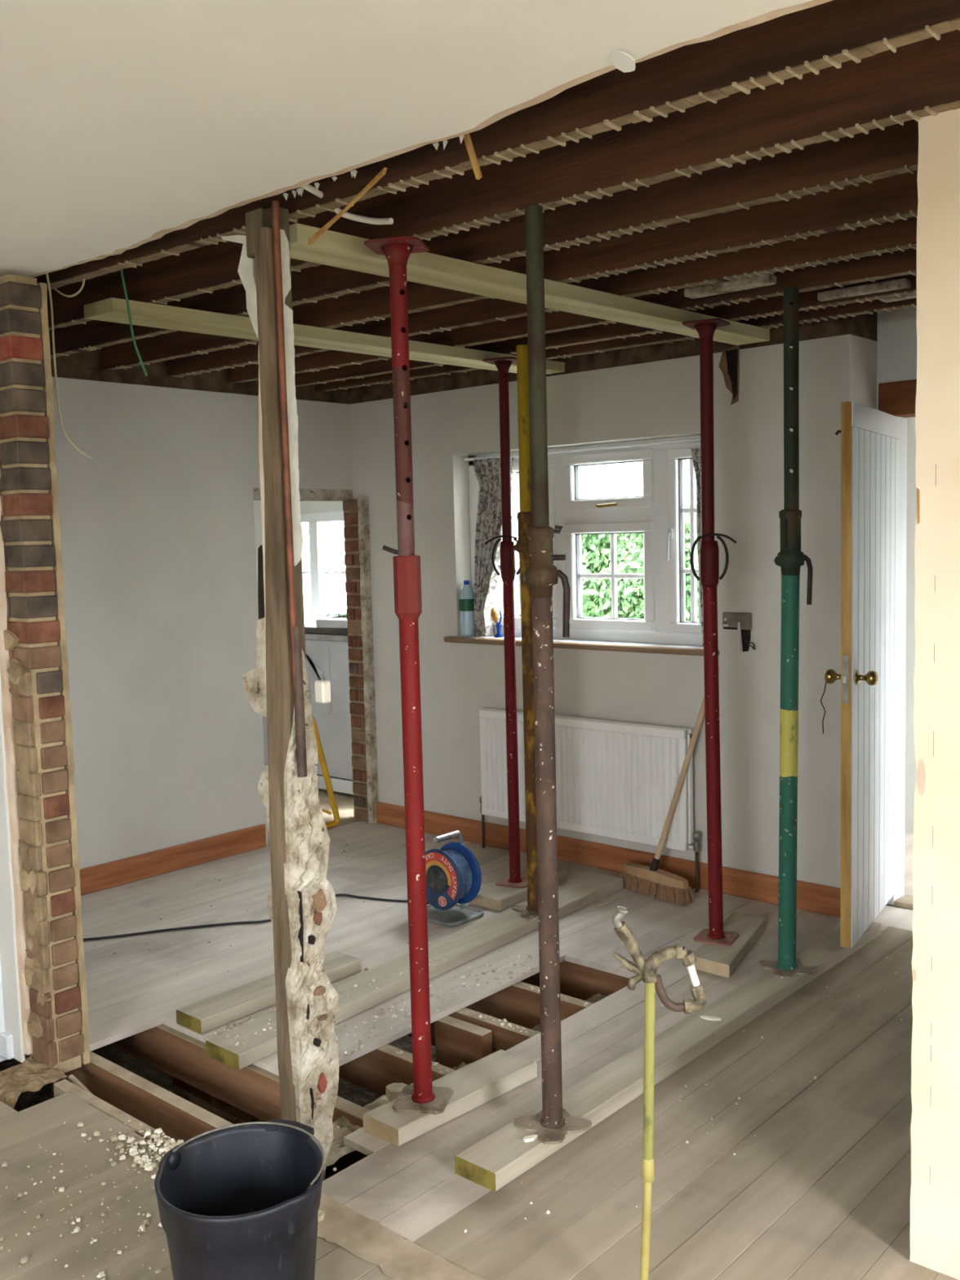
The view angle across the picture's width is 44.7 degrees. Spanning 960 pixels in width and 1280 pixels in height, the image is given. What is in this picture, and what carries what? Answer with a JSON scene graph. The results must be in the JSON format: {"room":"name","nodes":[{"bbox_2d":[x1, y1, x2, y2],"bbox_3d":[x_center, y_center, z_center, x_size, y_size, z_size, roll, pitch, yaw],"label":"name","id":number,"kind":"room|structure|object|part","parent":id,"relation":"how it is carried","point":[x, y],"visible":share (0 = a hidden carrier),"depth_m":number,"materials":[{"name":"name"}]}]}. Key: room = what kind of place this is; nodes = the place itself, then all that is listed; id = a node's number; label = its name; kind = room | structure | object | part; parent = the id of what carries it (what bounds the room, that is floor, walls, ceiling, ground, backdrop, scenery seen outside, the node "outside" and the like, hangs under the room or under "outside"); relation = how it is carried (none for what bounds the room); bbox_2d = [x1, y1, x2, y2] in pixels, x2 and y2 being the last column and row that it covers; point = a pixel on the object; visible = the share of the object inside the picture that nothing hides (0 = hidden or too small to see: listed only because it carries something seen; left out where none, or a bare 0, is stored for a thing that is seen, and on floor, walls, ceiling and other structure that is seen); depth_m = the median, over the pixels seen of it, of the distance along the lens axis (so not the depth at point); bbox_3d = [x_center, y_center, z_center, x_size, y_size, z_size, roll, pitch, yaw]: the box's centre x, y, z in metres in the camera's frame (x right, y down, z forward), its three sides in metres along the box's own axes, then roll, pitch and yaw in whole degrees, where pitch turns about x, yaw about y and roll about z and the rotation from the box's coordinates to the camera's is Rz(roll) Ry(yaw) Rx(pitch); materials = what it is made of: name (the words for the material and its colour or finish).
{"room":"construction site","nodes":[
{"label":"construction site","id":0,"kind":"room"},
{"bbox_2d":[0,274,90,1073],"bbox_3d":[-1.439,0.127,3.579,0.445,2.360,0.151,3,7,41],"label":"wall","id":1,"kind":"structure","parent":0,"point":[45,995],"depth_m":3.46,"materials":[{"name":"brick"}]},
{"bbox_2d":[0,957,8,1062],"bbox_3d":[-1.565,0.274,3.597,0.165,2.070,0.055,3,7,41],"label":"trim","id":2,"kind":"structure","parent":1,"relation":"attached to","point":[2,1011],"depth_m":3.62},
{"bbox_2d":[0,1031,13,1059],"bbox_3d":[-1.458,1.252,3.612,0.050,0.075,0.030,3,7,41],"label":"trim","id":3,"kind":"structure","parent":1,"relation":"attached to","point":[6,1038],"depth_m":3.60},
{"bbox_2d":[50,348,378,893],"bbox_3d":[-1.602,-0.120,5.426,0.225,2.540,3.000,3,7,41],"label":"wall","id":4,"kind":"structure","parent":0,"point":[157,541],"depth_m":5.59,"materials":[{"name":"paint"}]},
{"bbox_2d":[79,823,266,895],"bbox_3d":[-1.733,1.086,5.352,0.018,0.118,1.880,3,7,41],"label":"baseboard","id":5,"kind":"structure","parent":4,"relation":"attached to","point":[98,877],"depth_m":5.61,"materials":[{"name":"brown wood"}]},
{"bbox_2d":[221,200,339,1181],"bbox_3d":[-0.490,0.213,2.944,0.273,2.510,0.160,3,7,41],"label":"wall","id":6,"kind":"structure","parent":0,"point":[302,907],"depth_m":2.88,"materials":[{"name":"brown wood"}]},
{"bbox_3d":[-0.520,-0.979,2.826,0.063,0.107,0.070,3,7,41],"label":"head plate","id":7,"kind":"part","parent":6,"relation":"part of","materials":[{"name":"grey wood"}]},
{"bbox_2d":[253,500,343,618],"bbox_3d":[-1.750,-0.200,7.089,2.200,2.420,2.500,3,7,41],"label":"wall","id":8,"kind":"structure","parent":0,"point":[305,506],"depth_m":8.09,"materials":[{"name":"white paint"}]},
{"bbox_2d":[300,511,346,625],"bbox_3d":[-1.035,-0.443,8.024,0.820,0.865,0.060,3,7,41],"label":"window","id":9,"kind":"structure","parent":8,"relation":"in","point":[315,520],"depth_m":8.06,"materials":[{"name":"white plastic"}]},
{"bbox_2d":[0,764,958,1279],"bbox_3d":[-0.786,1.725,3.297,9.000,0.873,8.400,3,7,41],"label":"floor","id":10,"kind":"structure","parent":0,"point":[821,1188],"depth_m":3.29,"materials":[{"name":"wood"}]},
{"bbox_2d":[0,1121,164,1279],"bbox_3d":[-1.076,1.349,2.739,1.824,0.009,0.616,3,7,41],"label":"crumbs","id":11,"kind":"object","parent":10,"relation":"on","point":[24,1259],"visible":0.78,"depth_m":2.73,"materials":[{"name":"stone"}]},
{"bbox_2d":[77,1120,183,1173],"bbox_3d":[-0.840,1.316,3.023,0.580,0.012,0.149,3,7,41],"label":"crumbs","id":12,"kind":"object","parent":10,"relation":"on","point":[144,1162],"visible":0.38,"depth_m":3.05,"materials":[{"name":"stone"}]},
{"bbox_2d":[154,1118,325,1279],"bbox_3d":[-0.467,1.203,2.318,0.330,0.346,0.344,-3,5,-18],"label":"bucket","id":13,"kind":"object","parent":10,"relation":"on","point":[241,1202],"visible":1,"depth_m":2.35,"materials":[{"name":"plastic"}]},
{"bbox_3d":[-0.438,1.028,2.379,0.333,0.011,0.167,1,5,24],"label":"wire handle","id":14,"kind":"part","parent":13,"relation":"part of","materials":[{"name":"metal"}]},
{"bbox_2d":[176,951,361,1034],"bbox_3d":[-0.714,1.208,4.041,0.143,0.047,0.690,3,7,41],"label":"plank","id":15,"kind":"object","parent":10,"relation":"on","point":[202,1016],"visible":0.7,"depth_m":3.90,"materials":[{"name":"beige wood"}]},
{"bbox_2d":[83,830,484,941],"bbox_3d":[-1.119,0.995,4.896,2.258,0.348,0.484,-2,5,-2],"label":"cable reel","id":16,"kind":"object","parent":10,"relation":"on","point":[453,872],"visible":0.73,"depth_m":4.80,"materials":[{"name":"blue plastic"}]},
{"bbox_2d":[427,871,442,890],"bbox_3d":[-0.184,0.987,4.790,0.078,0.076,0.004,3,7,41],"label":"outlet","id":17,"kind":"object","parent":16,"relation":"attached to","point":[434,877],"depth_m":4.79,"materials":[{"name":"plastic"}]},
{"bbox_3d":[-0.178,0.985,4.797,0.116,0.116,0.016,3,7,41],"label":"socket panel","id":18,"kind":"part","parent":16,"relation":"part of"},
{"bbox_3d":[-0.137,0.813,4.834,0.025,0.025,0.130,3,7,41],"label":"handle","id":19,"kind":"part","parent":16,"relation":"part of","materials":[{"name":"silver metal"}]},
{"bbox_3d":[-0.126,0.970,4.855,0.019,0.335,0.169,3,7,41],"label":"carry frame","id":20,"kind":"part","parent":16,"relation":"part of","materials":[{"name":"metal"}]},
{"bbox_2d":[426,906,479,922],"bbox_3d":[-0.139,1.137,4.865,0.230,0.003,0.180,3,7,41],"label":"tray","id":21,"kind":"object","parent":16,"relation":"on","point":[455,913],"depth_m":4.84,"materials":[{"name":"metal"}]},
{"bbox_2d":[93,844,486,988],"bbox_3d":[-0.735,1.141,5.058,1.487,0.005,1.952,3,7,41],"label":"crumbs","id":22,"kind":"object","parent":10,"relation":"on","point":[345,844],"visible":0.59,"depth_m":4.85,"materials":[{"name":"stone"}]},
{"bbox_2d":[213,967,373,1034],"bbox_3d":[-0.590,1.228,3.990,0.117,0.009,0.726,3,7,41],"label":"crumbs","id":23,"kind":"object","parent":10,"relation":"on","point":[251,1018],"visible":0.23,"depth_m":3.83,"materials":[{"name":"stone"}]},
{"bbox_2d":[262,640,353,795],"bbox_3d":[-0.896,0.442,7.559,1.310,0.935,0.555,3,7,41],"label":"base cabinet","id":24,"kind":"object","parent":10,"relation":"on","point":[328,660],"visible":0.32,"depth_m":7.22,"materials":[{"name":"wood"}]},
{"bbox_2d":[304,624,347,641],"bbox_3d":[-0.925,-0.044,7.535,1.360,0.036,0.560,3,7,41],"label":"countertop","id":25,"kind":"structure","parent":24,"relation":"on","point":[308,636],"depth_m":7.19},
{"bbox_2d":[304,625,347,635],"bbox_3d":[-0.912,-0.062,7.307,0.460,0.040,0.190,3,7,41],"label":"board","id":26,"kind":"object","parent":25,"relation":"on","point":[313,628],"visible":0.38,"depth_m":7.22,"materials":[{"name":"wood"}]},
{"bbox_2d":[315,617,347,628],"bbox_3d":[-0.827,-0.104,7.234,0.340,0.050,0.180,2,6,34],"label":"board","id":27,"kind":"object","parent":26,"relation":"on","point":[336,623],"visible":0.52,"depth_m":7.19,"materials":[{"name":"wood"}]},
{"bbox_2d":[324,613,346,617],"bbox_3d":[-0.874,-0.117,7.512,0.265,0.111,0.182,3,7,41],"label":"plant","id":28,"kind":"object","parent":27,"relation":"on","point":[341,615],"visible":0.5,"depth_m":7.47,"materials":[{"name":"plant"}]},
{"bbox_2d":[317,1209,324,1222],"bbox_3d":[-0.385,1.332,2.702,0.049,0.014,0.029,-1,5,3],"label":"chip","id":29,"kind":"object","parent":10,"relation":"on","point":[321,1216],"visible":0.38,"depth_m":2.69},
{"bbox_2d":[312,716,340,828],"bbox_3d":[-0.964,0.722,6.312,0.424,0.637,0.130,-6,7,-43],"label":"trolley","id":30,"kind":"object","parent":10,"relation":"on","point":[336,820],"visible":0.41,"depth_m":6.40,"materials":[{"name":"yellow metal"}]},
{"bbox_2d":[333,1083,413,1146],"bbox_3d":[-0.028,1.418,3.704,0.322,0.276,1.491,3,7,41],"label":"crumbs","id":31,"kind":"object","parent":10,"relation":"on","point":[385,1098],"visible":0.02,"depth_m":3.36,"materials":[{"name":"beige"}]},
{"bbox_2d":[271,949,538,1060],"bbox_3d":[-0.207,1.222,3.940,0.230,0.009,1.172,3,7,41],"label":"crumbs","id":32,"kind":"object","parent":10,"relation":"on","point":[510,972],"visible":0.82,"depth_m":3.95,"materials":[{"name":"stone"}]},
{"bbox_2d":[205,872,623,1070],"bbox_3d":[-0.102,1.164,4.375,0.165,0.047,2.178,3,6,39],"label":"plank","id":33,"kind":"object","parent":10,"relation":"on","point":[460,947],"visible":0.8,"depth_m":4.18,"materials":[{"name":"brown wood"}]},
{"bbox_2d":[219,949,444,1045],"bbox_3d":[-0.437,1.183,3.928,0.113,0.007,0.994,3,7,41],"label":"crumbs","id":34,"kind":"object","parent":33,"relation":"on","point":[408,968],"visible":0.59,"depth_m":3.66,"materials":[{"name":"stone"}]},
{"bbox_2d":[511,344,559,918],"bbox_3d":[0.196,-0.024,4.650,0.161,2.254,0.160,-3,5,-19],"label":"prop","id":35,"kind":"object","parent":33,"relation":"on","point":[524,516],"visible":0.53,"depth_m":4.63,"materials":[{"name":"metal"}]},
{"bbox_3d":[0.221,1.096,4.749,0.160,0.007,0.161,-3,5,-22],"label":"plate","id":36,"kind":"part","parent":35,"relation":"part of","materials":[{"name":"metal"}]},
{"bbox_2d":[363,1049,537,1146],"bbox_3d":[-0.072,1.262,3.241,0.139,0.047,0.534,3,7,45],"label":"plank","id":37,"kind":"object","parent":10,"relation":"on","point":[478,1082],"visible":0.89,"depth_m":3.22,"materials":[{"name":"brown wood"}]},
{"bbox_2d":[385,1082,408,1101],"bbox_3d":[-0.226,1.297,3.339,0.092,0.030,0.059,3,7,41],"label":"chip","id":38,"kind":"object","parent":37,"relation":"on","point":[393,1090],"visible":0.44,"depth_m":3.34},
{"bbox_2d":[364,235,453,1114],"bbox_3d":[-0.182,0.121,3.066,0.140,2.260,0.140,0,5,13],"label":"prop","id":39,"kind":"object","parent":37,"relation":"on","point":[420,1097],"visible":1,"depth_m":3.05,"materials":[{"name":"metal"}]},
{"bbox_3d":[-0.210,-0.976,2.971,0.140,0.057,0.140,0,5,13],"label":"plate","id":40,"kind":"part","parent":39,"relation":"part of","materials":[{"name":"metal"}]},
{"bbox_3d":[-0.153,1.243,3.164,0.140,0.007,0.140,0,5,13],"label":"plate","id":41,"kind":"part","parent":39,"relation":"part of","materials":[{"name":"metal"}]},
{"bbox_2d":[390,983,592,1075],"bbox_3d":[0.046,1.252,3.793,0.307,0.009,0.709,3,7,41],"label":"crumbs","id":42,"kind":"object","parent":10,"relation":"on","point":[480,1015],"visible":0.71,"depth_m":3.80,"materials":[{"name":"stone"}]},
{"bbox_2d":[469,869,567,911],"bbox_3d":[0.177,1.089,5.155,0.178,0.047,0.523,2,6,37],"label":"plank","id":43,"kind":"object","parent":10,"relation":"on","point":[492,896],"visible":0.53,"depth_m":4.99,"materials":[{"name":"brown wood"}]},
{"bbox_2d":[482,356,527,888],"bbox_3d":[0.119,-0.059,5.045,0.157,2.260,0.140,1,5,24],"label":"prop","id":44,"kind":"object","parent":43,"relation":"on","point":[508,569],"visible":0.88,"depth_m":5.02,"materials":[{"name":"metal"}]},
{"bbox_2d":[84,297,564,374],"bbox_3d":[-0.455,-1.164,4.597,0.167,0.042,2.278,3,7,43],"label":"support beam","id":45,"kind":"structure","parent":44,"relation":"on","point":[110,309],"depth_m":4.28,"materials":[{"name":"wood"}]},
{"bbox_3d":[0.072,-0.356,5.015,0.045,0.164,0.011,-1,5,0],"label":"collar handle","id":46,"kind":"part","parent":44,"relation":"part of","materials":[{"name":"metal"}]},
{"bbox_3d":[0.099,-1.156,4.946,0.140,0.057,0.140,1,5,24],"label":"plate","id":47,"kind":"part","parent":44,"relation":"part of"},
{"bbox_3d":[0.155,1.063,5.139,0.140,0.007,0.140,1,5,24],"label":"plate","id":48,"kind":"part","parent":44,"relation":"part of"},
{"bbox_3d":[0.165,-0.358,5.015,0.045,0.164,0.011,-1,5,0],"label":"collar handle","id":49,"kind":"part","parent":44,"relation":"part of","materials":[{"name":"metal"}]},
{"bbox_2d":[333,937,903,1232],"bbox_3d":[0.658,1.237,3.546,0.802,0.005,2.361,3,7,41],"label":"crumbs","id":50,"kind":"object","parent":10,"relation":"on","point":[548,1211],"visible":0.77,"depth_m":3.10,"materials":[{"name":"beige"}]},
{"bbox_2d":[612,906,706,1279],"bbox_3d":[0.358,0.950,2.302,0.181,0.872,0.045,-1,5,8],"label":"gas pipe","id":51,"kind":"object","parent":10,"relation":"on","point":[646,970],"visible":1,"depth_m":2.28,"materials":[{"name":"paint"}]},
{"bbox_2d":[612,906,629,928],"bbox_3d":[0.274,0.542,2.267,0.030,0.050,0.029,3,7,41],"label":"outlet","id":52,"kind":"object","parent":51,"relation":"attached to","point":[621,911],"depth_m":2.26,"materials":[{"name":"metal"}]},
{"bbox_3d":[0.292,0.651,2.296,0.062,0.071,0.022,1,6,27],"label":"wing lever","id":53,"kind":"part","parent":51,"relation":"part of","materials":[{"name":"gold metal"}]},
{"bbox_2d":[613,921,645,973],"bbox_3d":[0.296,0.600,2.277,0.056,0.107,0.063,3,7,41],"label":"tap","id":54,"kind":"object","parent":51,"relation":"on","point":[622,930],"depth_m":2.27,"materials":[{"name":"gold metal"}]},
{"bbox_2d":[454,921,881,1191],"bbox_3d":[0.740,1.202,3.686,0.134,0.047,2.277,3,7,41],"label":"plank","id":55,"kind":"object","parent":10,"relation":"on","point":[501,1157],"visible":0.8,"depth_m":3.37,"materials":[{"name":"brown wood"}]},
{"bbox_2d":[523,1134,537,1142],"bbox_3d":[0.128,1.255,2.942,0.040,0.008,0.016,-3,5,-19],"label":"chip","id":56,"kind":"object","parent":55,"relation":"on","point":[529,1138],"visible":1,"depth_m":2.94,"materials":[{"name":"white"}]},
{"bbox_2d":[514,204,591,1144],"bbox_3d":[0.157,0.104,2.914,0.160,2.302,0.161,-6,6,-39],"label":"prop","id":57,"kind":"object","parent":55,"relation":"on","point":[553,1122],"visible":1,"depth_m":2.90,"materials":[{"name":"metal"}]},
{"bbox_3d":[0.186,1.247,3.014,0.160,0.007,0.161,-6,6,-39],"label":"plate","id":58,"kind":"part","parent":57,"relation":"part of","materials":[{"name":"metal"}]},
{"bbox_3d":[0.200,-0.090,2.896,0.048,0.168,0.017,-1,5,0],"label":"collar handle","id":59,"kind":"part","parent":57,"relation":"part of","materials":[{"name":"metal"}]},
{"bbox_2d":[700,1015,721,1020],"bbox_3d":[0.719,1.179,3.644,0.066,0.006,0.020,0,5,18],"label":"chip","id":60,"kind":"object","parent":55,"relation":"on","point":[706,1017],"visible":1,"depth_m":3.64,"materials":[{"name":"white"}]},
{"bbox_2d":[758,286,817,977],"bbox_3d":[1.036,-0.008,3.950,0.161,2.302,0.160,-3,5,-14],"label":"prop","id":61,"kind":"object","parent":55,"relation":"on","point":[790,557],"visible":1,"depth_m":3.92,"materials":[{"name":"metal"}]},
{"bbox_3d":[1.062,1.135,4.052,0.160,0.007,0.161,-3,5,-16],"label":"plate","id":62,"kind":"part","parent":61,"relation":"part of","materials":[{"name":"metal"}]},
{"bbox_3d":[1.093,-0.202,3.923,0.048,0.168,0.017,-1,5,0],"label":"collar handle","id":63,"kind":"part","parent":61,"relation":"part of","materials":[{"name":"metal"}]},
{"bbox_2d":[619,666,719,906],"bbox_3d":[0.793,0.606,5.074,0.415,0.993,0.273,3,7,41],"label":"broom","id":64,"kind":"object","parent":10,"relation":"on","point":[651,881],"visible":0.98,"depth_m":5.03,"materials":[{"name":"brown wood"}]},
{"bbox_2d":[649,857,660,871],"bbox_3d":[0.759,0.977,5.072,0.050,0.068,0.033,-1,5,1],"label":"socket","id":65,"kind":"object","parent":64,"relation":"attached to","point":[655,861],"depth_m":5.06,"materials":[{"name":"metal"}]},
{"bbox_3d":[0.887,0.537,5.032,0.292,0.853,0.025,-1,5,1],"label":"handle","id":66,"kind":"part","parent":64,"relation":"part of","materials":[{"name":"brown wood"}]},
{"bbox_2d":[693,911,764,977],"bbox_3d":[0.937,1.136,4.391,0.150,0.047,0.584,1,6,27],"label":"plank","id":67,"kind":"object","parent":10,"relation":"on","point":[719,960],"visible":0.82,"depth_m":4.27,"materials":[{"name":"brown wood"}]},
{"bbox_2d":[682,318,738,946],"bbox_3d":[0.849,-0.011,4.280,0.164,2.260,0.144,1,6,30],"label":"prop","id":68,"kind":"object","parent":67,"relation":"on","point":[715,934],"visible":1,"depth_m":4.26,"materials":[{"name":"metal"}]},
{"bbox_2d":[288,222,769,345],"bbox_3d":[0.289,-1.113,3.814,0.149,0.044,2.350,3,7,43],"label":"support beam","id":69,"kind":"structure","parent":68,"relation":"on","point":[331,248],"depth_m":3.51,"materials":[{"name":"wood"}]},
{"bbox_3d":[0.788,-0.298,4.260,0.045,0.164,0.011,-1,5,0],"label":"collar handle","id":70,"kind":"part","parent":68,"relation":"part of","materials":[{"name":"metal"}]},
{"bbox_3d":[0.811,-1.109,4.192,0.140,0.057,0.140,1,6,30],"label":"plate","id":71,"kind":"part","parent":68,"relation":"part of","materials":[{"name":"metal"}]},
{"bbox_3d":[0.884,1.112,4.372,0.140,0.007,0.140,1,6,30],"label":"plate","id":72,"kind":"part","parent":68,"relation":"part of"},
{"bbox_3d":[0.884,-0.300,4.260,0.045,0.164,0.011,-1,5,0],"label":"collar handle","id":73,"kind":"part","parent":68,"relation":"part of","materials":[{"name":"metal"}]},
{"bbox_2d":[0,0,959,391],"bbox_3d":[-0.381,-1.055,1.930,6.700,0.214,7.250,3,7,41],"label":"ceiling","id":74,"kind":"structure","parent":0,"point":[750,151],"depth_m":2.50,"materials":[{"name":"paint"}]},
{"bbox_2d":[53,278,84,297],"bbox_3d":[-1.254,-1.077,3.534,0.235,0.088,0.008,3,6,40],"label":"wire loop","id":75,"kind":"object","parent":74,"relation":"hanging from","point":[83,282],"visible":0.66,"depth_m":3.51,"materials":[{"name":"beige plastic"}]},
{"bbox_2d":[45,273,93,459],"bbox_3d":[-1.213,-0.820,3.442,0.190,0.584,0.008,2,6,38],"label":"wire","id":76,"kind":"object","parent":74,"relation":"hanging from","point":[46,274],"visible":0.91,"depth_m":3.48,"materials":[{"name":"beige plastic"}]},
{"bbox_2d":[120,269,147,376],"bbox_3d":[-1.081,-1.047,3.634,0.008,0.440,0.084,3,7,41],"label":"wire","id":77,"kind":"object","parent":74,"relation":"hanging from","point":[121,270],"visible":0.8,"depth_m":3.63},
{"bbox_2d":[301,184,393,224],"bbox_3d":[-0.337,-1.032,2.803,0.229,0.078,0.128,-4,6,-26],"label":"conduit","id":78,"kind":"object","parent":74,"relation":"attached to","point":[308,188],"visible":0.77,"depth_m":2.83,"materials":[{"name":"plastic"}]},
{"bbox_2d":[307,167,387,244],"bbox_3d":[-0.310,-1.003,2.711,0.269,0.120,0.010,3,7,41],"label":"loose lath","id":79,"kind":"object","parent":74,"relation":"hanging from","point":[311,240],"visible":1,"depth_m":2.71,"materials":[{"name":"brown wood"}]},
{"bbox_2d":[463,133,482,180],"bbox_3d":[-0.017,-0.981,2.362,0.047,0.104,0.008,3,7,41],"label":"loose lath","id":80,"kind":"object","parent":74,"relation":"hanging from","point":[467,139],"visible":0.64,"depth_m":2.36,"materials":[{"name":"brown wood"}]},
{"bbox_2d":[608,49,635,72],"bbox_3d":[0.238,-0.965,1.948,0.048,0.027,0.042,3,7,41],"label":"flake","id":81,"kind":"object","parent":74,"relation":"attached to","point":[621,60],"visible":1,"depth_m":1.95,"materials":[{"name":"white paint"}]},
{"bbox_2d":[349,306,916,904],"bbox_3d":[1.846,-0.127,4.499,6.620,2.540,0.386,3,7,41],"label":"wall","id":82,"kind":"structure","parent":0,"point":[652,391],"depth_m":5.04,"materials":[{"name":"paint"}]},
{"bbox_2d":[473,457,513,636],"bbox_3d":[0.070,-0.461,5.856,0.262,0.890,0.059,3,7,41],"label":"curtain","id":83,"kind":"object","parent":82,"relation":"hanging from","point":[487,471],"visible":0.82,"depth_m":5.87,"materials":[{"name":"fabric"}]},
{"bbox_2d":[444,435,719,656],"bbox_3d":[0.464,-0.442,5.524,1.580,0.951,0.220,3,7,41],"label":"window","id":84,"kind":"structure","parent":82,"relation":"in","point":[658,513],"depth_m":5.37,"materials":[{"name":"white plastic"}]},
{"bbox_2d":[458,580,475,635],"bbox_3d":[-0.065,-0.164,5.984,0.082,0.284,0.082,3,7,41],"label":"water bottle","id":85,"kind":"object","parent":84,"relation":"on","point":[466,601],"visible":1,"depth_m":5.95,"materials":[{"name":"plastic"}]},
{"bbox_2d":[490,606,503,637],"bbox_3d":[0.085,-0.091,5.865,0.070,0.152,0.048,3,7,41],"label":"ornament","id":86,"kind":"object","parent":84,"relation":"on","point":[494,613],"visible":0.99,"depth_m":5.85,"materials":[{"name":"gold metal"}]},
{"bbox_2d":[490,606,498,622],"bbox_3d":[0.074,-0.126,5.871,0.044,0.083,0.043,3,7,41],"label":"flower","id":87,"kind":"object","parent":86,"relation":"on","point":[494,613],"depth_m":5.86,"materials":[{"name":"plant"}]},
{"bbox_3d":[0.094,-0.053,5.861,0.048,0.076,0.048,3,7,41],"label":"stem","id":88,"kind":"part","parent":86,"relation":"part of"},
{"bbox_3d":[0.193,-0.478,5.849,0.510,0.820,0.080,3,7,41],"label":"sash","id":89,"kind":"part","parent":84,"relation":"part of","materials":[{"name":"white plastic"}]},
{"bbox_3d":[0.471,0.009,5.558,1.460,0.012,0.115,3,7,41],"label":"sill","id":90,"kind":"part","parent":84,"relation":"part of","materials":[{"name":"wood"}]},
{"bbox_3d":[0.609,-0.743,5.452,0.500,0.265,0.080,3,7,41],"label":"sash","id":91,"kind":"part","parent":84,"relation":"part of","materials":[{"name":"white plastic"}]},
{"bbox_3d":[0.620,-0.300,5.490,0.500,0.505,0.080,3,7,41],"label":"sash","id":92,"kind":"part","parent":84,"relation":"part of","materials":[{"name":"white plastic"}]},
{"bbox_3d":[0.845,-0.426,5.204,0.024,0.145,0.052,3,7,41],"label":"handle","id":93,"kind":"part","parent":84,"relation":"part of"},
{"bbox_3d":[0.939,-0.440,5.193,0.200,0.820,0.080,3,7,41],"label":"sash","id":94,"kind":"part","parent":84,"relation":"part of","materials":[{"name":"white plastic"}]},
{"bbox_2d":[463,437,700,461],"bbox_3d":[0.460,-0.893,5.492,1.430,0.016,0.016,3,7,41],"label":"trim","id":95,"kind":"structure","parent":82,"relation":"attached to","point":[697,439],"depth_m":5.37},
{"bbox_2d":[479,707,700,892],"bbox_3d":[0.469,0.718,5.465,1.266,0.714,0.082,3,7,41],"label":"radiator","id":96,"kind":"object","parent":82,"relation":"attached to","point":[617,780],"visible":0.84,"depth_m":5.31,"materials":[{"name":"metal"}]},
{"bbox_2d":[481,707,690,730],"bbox_3d":[0.459,0.392,5.446,1.180,0.062,0.034,3,7,41],"label":"grille","id":97,"kind":"object","parent":96,"relation":"attached to","point":[580,722],"depth_m":5.38,"materials":[{"name":"metal"}]},
{"bbox_3d":[0.483,0.627,5.486,1.180,0.533,0.018,3,7,41],"label":"panel","id":98,"kind":"part","parent":96,"relation":"part of","materials":[{"name":"metal"}]},
{"bbox_2d":[376,801,840,917],"bbox_3d":[0.430,1.008,5.614,2.790,0.118,0.018,3,7,41],"label":"baseboard","id":99,"kind":"structure","parent":82,"relation":"attached to","point":[812,897],"depth_m":5.39,"materials":[{"name":"brown wood"}]},
{"bbox_2d":[690,448,703,646],"bbox_3d":[0.964,-0.403,5.090,0.108,0.860,0.044,3,7,41],"label":"curtain","id":100,"kind":"object","parent":82,"relation":"hanging from","point":[695,452],"visible":0.22,"depth_m":5.07,"materials":[{"name":"fabric"}]},
{"bbox_2d":[722,612,755,653],"bbox_3d":[1.094,-0.029,4.913,0.034,0.172,0.168,-5,6,-39],"label":"switch box","id":101,"kind":"object","parent":82,"relation":"attached to","point":[741,621],"visible":1,"depth_m":4.91,"materials":[{"name":"metal"}]},
{"bbox_3d":[1.083,-0.080,4.923,0.136,0.072,0.009,3,7,41],"label":"plate","id":102,"kind":"part","parent":101,"relation":"part of","materials":[{"name":"metal"}]},
{"bbox_2d":[820,400,906,948],"bbox_3d":[1.787,0.144,4.261,0.889,2.005,0.862,3,7,41],"label":"door","id":103,"kind":"structure","parent":82,"relation":"in","point":[873,442],"depth_m":4.38,"materials":[{"name":"white wood"}]},
{"bbox_3d":[1.282,0.133,4.220,0.073,0.055,0.055,2,6,31],"label":"knob","id":104,"kind":"part","parent":103,"relation":"part of","materials":[{"name":"gold metal"}]},
{"bbox_3d":[1.294,0.140,4.136,0.022,0.170,0.004,2,6,31],"label":"lock plate","id":105,"kind":"part","parent":103,"relation":"part of","materials":[{"name":"metal"}]},
{"bbox_3d":[1.379,0.135,4.162,0.073,0.055,0.055,2,6,31],"label":"knob","id":106,"kind":"part","parent":103,"relation":"part of","materials":[{"name":"gold metal"}]},
{"bbox_3d":[1.487,-0.818,4.382,0.012,0.085,0.782,2,6,31],"label":"rail","id":107,"kind":"part","parent":103,"relation":"part of","materials":[{"name":"wood"}]},
{"bbox_2d":[893,893,912,909],"bbox_3d":[2.063,1.104,4.620,0.820,0.024,0.120,3,7,41],"label":"trim","id":108,"kind":"structure","parent":82,"relation":"attached to","point":[905,901],"depth_m":4.83,"materials":[{"name":"wood"}]},
{"bbox_2d":[904,417,916,833],"bbox_3d":[2.634,-0.176,4.839,2.750,2.540,1.170,3,7,41],"label":"wall","id":109,"kind":"structure","parent":0,"point":[910,763],"depth_m":5.91,"materials":[{"name":"white paint"}]},
{"bbox_2d":[909,108,959,1279],"bbox_3d":[1.909,0.207,1.568,2.629,2.382,0.111,3,7,41],"label":"wall","id":110,"kind":"structure","parent":0,"point":[935,1128],"depth_m":2.36,"materials":[{"name":"paint"}]},
{"label":"outside","id":111,"kind":"structure","parent":0,"visible":0},
{"bbox_2d":[303,591,519,624],"bbox_3d":[0.062,2.425,0.211,80.000,0.050,80.000,3,7,41],"label":"ground","id":112,"kind":"structure","parent":111,"point":[334,604],"depth_m":43.75,"materials":[{"name":"white"}]},
{"bbox_2d":[581,505,698,622],"bbox_3d":[1.414,0.067,8.309,1.969,2.076,0.882,3,6,39],"label":"hedge","id":113,"kind":"object","parent":112,"relation":"on","point":[595,548],"visible":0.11,"depth_m":8.26,"materials":[{"name":"green plant"}]}
]}

